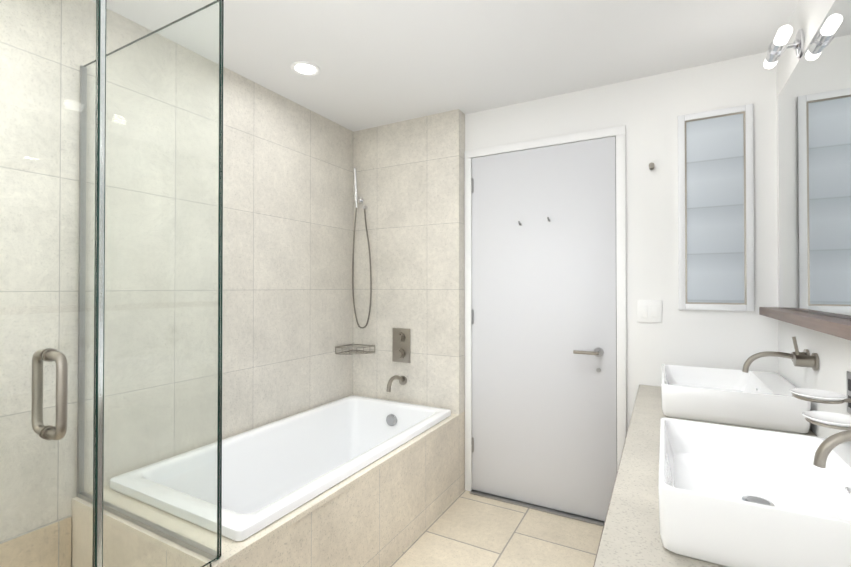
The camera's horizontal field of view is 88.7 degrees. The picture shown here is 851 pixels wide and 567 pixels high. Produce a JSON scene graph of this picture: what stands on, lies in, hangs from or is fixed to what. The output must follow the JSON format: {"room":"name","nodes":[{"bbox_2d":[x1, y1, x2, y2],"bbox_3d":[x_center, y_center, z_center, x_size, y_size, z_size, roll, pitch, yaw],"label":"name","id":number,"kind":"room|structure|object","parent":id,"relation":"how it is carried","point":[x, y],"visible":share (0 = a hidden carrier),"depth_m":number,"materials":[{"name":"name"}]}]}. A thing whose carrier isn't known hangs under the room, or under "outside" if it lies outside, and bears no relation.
{"room":"bathroom","nodes":[
{"label":"bathroom","id":0,"kind":"room"},
{"bbox_2d":[0,0,352,549],"bbox_3d":[-1.396,0.103,1.668,0.100,2.440,3.840,0,-1,29],"label":"wall","id":1,"kind":"structure","parent":0,"point":[287,312],"depth_m":1.96,"materials":[{"name":"tile"}]},
{"bbox_2d":[0,516,71,566],"bbox_3d":[-1.612,1.082,1.152,0.010,0.414,1.123,0,-1,29],"label":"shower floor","id":2,"kind":"structure","parent":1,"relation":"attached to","point":[54,548],"depth_m":1.56,"materials":[{"name":"tile"}]},
{"bbox_2d":[353,109,464,494],"bbox_3d":[-0.133,0.115,2.995,0.840,2.440,0.098,0,-1,29],"label":"wall","id":3,"kind":"structure","parent":0,"point":[410,181],"depth_m":2.91,"materials":[{"name":"tile"}]},
{"bbox_2d":[335,344,374,354],"bbox_3d":[-0.485,0.458,3.014,0.196,0.049,0.196,0,-1,29],"label":"basket","id":4,"kind":"object","parent":3,"relation":"attached to","point":[361,351],"visible":1,"depth_m":3.01,"materials":[{"name":"silver metal"}]},
{"bbox_2d":[352,168,371,328],"bbox_3d":[-0.445,-0.249,3.062,0.165,1.130,0.085,0,-1,29],"label":"shower","id":5,"kind":"object","parent":3,"relation":"attached to","point":[357,200],"visible":1,"depth_m":3.06,"materials":[{"name":"silver metal"}]},
{"bbox_2d":[387,375,406,391],"bbox_3d":[-0.196,0.649,2.857,0.060,0.094,0.191,0,-1,29],"label":"tub spout","id":6,"kind":"object","parent":3,"relation":"attached to","point":[402,380],"visible":1,"depth_m":2.85,"materials":[{"name":"silver metal"}]},
{"bbox_2d":[392,328,409,362],"bbox_3d":[-0.174,0.419,2.926,0.140,0.229,0.053,0,-1,29],"label":"shower valve","id":7,"kind":"object","parent":3,"relation":"attached to","point":[401,346],"visible":1,"depth_m":2.92,"materials":[{"name":"silver metal"}]},
{"bbox_2d":[91,0,798,131],"bbox_3d":[-0.279,-1.172,1.066,2.650,0.100,3.840,0,-1,29],"label":"ceiling","id":8,"kind":"structure","parent":0,"point":[380,62],"depth_m":2.02,"materials":[{"name":"white paint"}]},
{"bbox_2d":[290,61,319,75],"bbox_3d":[-0.621,-1.107,2.248,0.148,0.008,0.148,0,-1,29],"label":"recessed light","id":9,"kind":"object","parent":8,"relation":"in","point":[304,68],"visible":1,"depth_m":2.24,"materials":[{"name":"white paint"}]},
{"bbox_2d":[389,490,602,566],"bbox_3d":[-0.279,1.368,1.044,2.650,0.100,3.840,0,-1,29],"label":"floor","id":10,"kind":"structure","parent":0,"point":[465,528],"depth_m":2.26,"materials":[{"name":"tile"}]},
{"bbox_2d":[71,413,458,566],"bbox_3d":[-0.565,1.074,2.194,0.841,0.507,1.703,0,-1,29],"label":"tub deck","id":11,"kind":"object","parent":10,"relation":"on","point":[387,510],"visible":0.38,"depth_m":1.73,"materials":[{"name":"tile"}]},
{"bbox_2d":[109,395,450,540],"bbox_3d":[-0.551,1.033,2.226,0.786,0.500,1.555,0,-1,29],"label":"bathtub","id":12,"kind":"object","parent":11,"relation":"in","point":[272,472],"visible":0.56,"depth_m":2.28,"materials":[{"name":"white ceramic"}]},
{"bbox_2d":[593,385,817,566],"bbox_3d":[0.704,0.924,0.908,0.590,0.786,2.936,0,-1,29],"label":"countertop","id":13,"kind":"structure","parent":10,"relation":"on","point":[630,536],"depth_m":1.06,"materials":[{"name":"beige stone"}]},
{"bbox_2d":[661,364,810,433],"bbox_3d":[1.283,0.473,1.875,0.467,0.130,0.535,0,-1,29],"label":"sink","id":14,"kind":"object","parent":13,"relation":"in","point":[761,400],"visible":0.96,"depth_m":1.69,"materials":[{"name":"white ceramic"}]},
{"bbox_2d":[658,418,850,566],"bbox_3d":[0.790,0.465,0.975,0.467,0.130,0.527,0,-1,29],"label":"sink","id":15,"kind":"object","parent":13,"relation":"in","point":[732,496],"visible":1,"depth_m":0.95,"materials":[{"name":"white ceramic"}]},
{"bbox_2d":[465,52,777,430],"bbox_3d":[0.621,0.112,2.694,2.650,2.440,0.100,0,-1,29],"label":"wall","id":16,"kind":"structure","parent":0,"point":[647,111],"depth_m":2.29,"materials":[{"name":"white paint"}]},
{"bbox_2d":[470,490,604,525],"bbox_3d":[0.667,1.326,2.573,0.858,0.008,0.050,0,-1,29],"label":"door sill","id":17,"kind":"structure","parent":16,"relation":"attached to","point":[545,509],"depth_m":2.56,"materials":[{"name":"silver metal"}]},
{"bbox_2d":[471,136,616,520],"bbox_3d":[0.659,0.254,2.568,0.852,2.130,0.072,0,-1,29],"label":"door","id":18,"kind":"structure","parent":16,"relation":"in","point":[544,423],"depth_m":2.57,"materials":[{"name":"white paint"}]},
{"bbox_2d":[464,125,626,490],"bbox_3d":[0.674,0.235,2.596,0.952,2.192,0.018,0,-1,29],"label":"door frame","id":19,"kind":"structure","parent":16,"relation":"attached to","point":[618,132],"depth_m":2.45,"materials":[{"name":"white paint"}]},
{"bbox_2d":[637,300,661,322],"bbox_3d":[1.193,0.148,2.316,0.116,0.120,0.009,0,-1,29],"label":"switch plate","id":20,"kind":"object","parent":16,"relation":"attached to","point":[649,311],"visible":1,"depth_m":2.31,"materials":[{"name":"white plastic"}]},
{"bbox_2d":[649,163,654,169],"bbox_3d":[1.195,-0.619,2.299,0.028,0.028,0.048,0,-1,29],"label":"robe hook","id":21,"kind":"object","parent":16,"relation":"attached to","point":[651,166],"visible":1,"depth_m":2.28,"materials":[{"name":"silver metal"}]},
{"bbox_2d":[678,104,753,310],"bbox_3d":[1.448,-0.367,2.178,0.315,1.002,0.014,0,-1,29],"label":"medicine cabinet","id":22,"kind":"object","parent":16,"relation":"attached to","point":[715,213],"visible":1,"depth_m":2.17,"materials":[{"name":"white glass"}]},
{"bbox_2d":[776,0,850,437],"bbox_3d":[0.840,0.093,0.442,0.100,2.440,3.840,0,-1,29],"label":"wall","id":23,"kind":"structure","parent":0,"point":[831,351],"depth_m":1.60,"materials":[{"name":"white paint"}]},
{"bbox_2d":[742,337,818,372],"bbox_3d":[1.321,0.272,1.633,0.201,0.159,0.167,0,-1,29],"label":"faucet","id":24,"kind":"object","parent":23,"relation":"attached to","point":[804,358],"visible":1,"depth_m":1.57,"materials":[{"name":"silver metal"}]},
{"bbox_2d":[763,25,803,68],"bbox_3d":[1.413,-0.931,1.713,0.106,0.112,0.285,0,-1,29],"label":"sconce","id":25,"kind":"object","parent":23,"relation":"attached to","point":[778,47],"visible":0.98,"depth_m":1.68,"materials":[{"name":"silver metal"}]},
{"bbox_2d":[759,307,850,340],"bbox_3d":[0.968,0.118,0.865,0.078,0.036,2.665,0,-1,29],"label":"ledge shelf","id":26,"kind":"object","parent":23,"relation":"attached to","point":[835,326],"visible":1,"depth_m":1.34,"materials":[{"name":"beige stone"}]},
{"bbox_2d":[778,0,850,318],"bbox_3d":[1.001,-0.388,0.855,0.006,0.973,2.613,0,-1,29],"label":"vanity mirror","id":27,"kind":"object","parent":23,"relation":"attached to","point":[814,121],"visible":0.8,"depth_m":1.49,"materials":[{"name":"grey mirror"}]},
{"bbox_2d":[789,388,850,403],"bbox_3d":[1.139,0.329,1.247,0.148,0.040,0.126,0,-1,29],"label":"soap dish","id":28,"kind":"object","parent":23,"relation":"attached to","point":[819,396],"visible":1,"depth_m":1.25,"materials":[{"name":"white ceramic"}]},
{"bbox_2d":[802,411,850,429],"bbox_3d":[1.076,0.363,1.131,0.148,0.040,0.126,0,-1,29],"label":"soap dish","id":29,"kind":"object","parent":23,"relation":"attached to","point":[832,420],"visible":0.98,"depth_m":1.15,"materials":[{"name":"white ceramic"}]},
{"bbox_2d":[813,430,850,467],"bbox_3d":[0.871,0.300,0.813,0.201,0.159,0.167,0,-1,29],"label":"faucet","id":30,"kind":"object","parent":23,"relation":"attached to","point":[827,446],"visible":1,"depth_m":0.89,"materials":[{"name":"silver metal"}]},
{"bbox_2d":[846,371,850,413],"bbox_3d":[1.214,0.315,1.238,0.008,0.120,0.074,0,-1,29],"label":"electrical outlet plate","id":31,"kind":"object","parent":23,"relation":"attached to","point":[848,375],"visible":0.85,"depth_m":1.25,"materials":[{"name":"grey plastic"}]},
{"bbox_3d":[-0.894,1.265,0.758,0.074,0.100,1.124,0,-1,29],"label":"shower curb","id":32,"kind":"object","parent":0,"visible":0},
{"bbox_2d":[0,0,223,566],"bbox_3d":[-1.213,0.185,0.964,0.892,2.062,1.159,0,-1,29],"label":"glass","id":33,"kind":"object","parent":32,"relation":"on","point":[58,431],"visible":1,"depth_m":1.21,"materials":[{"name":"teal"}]}
]}

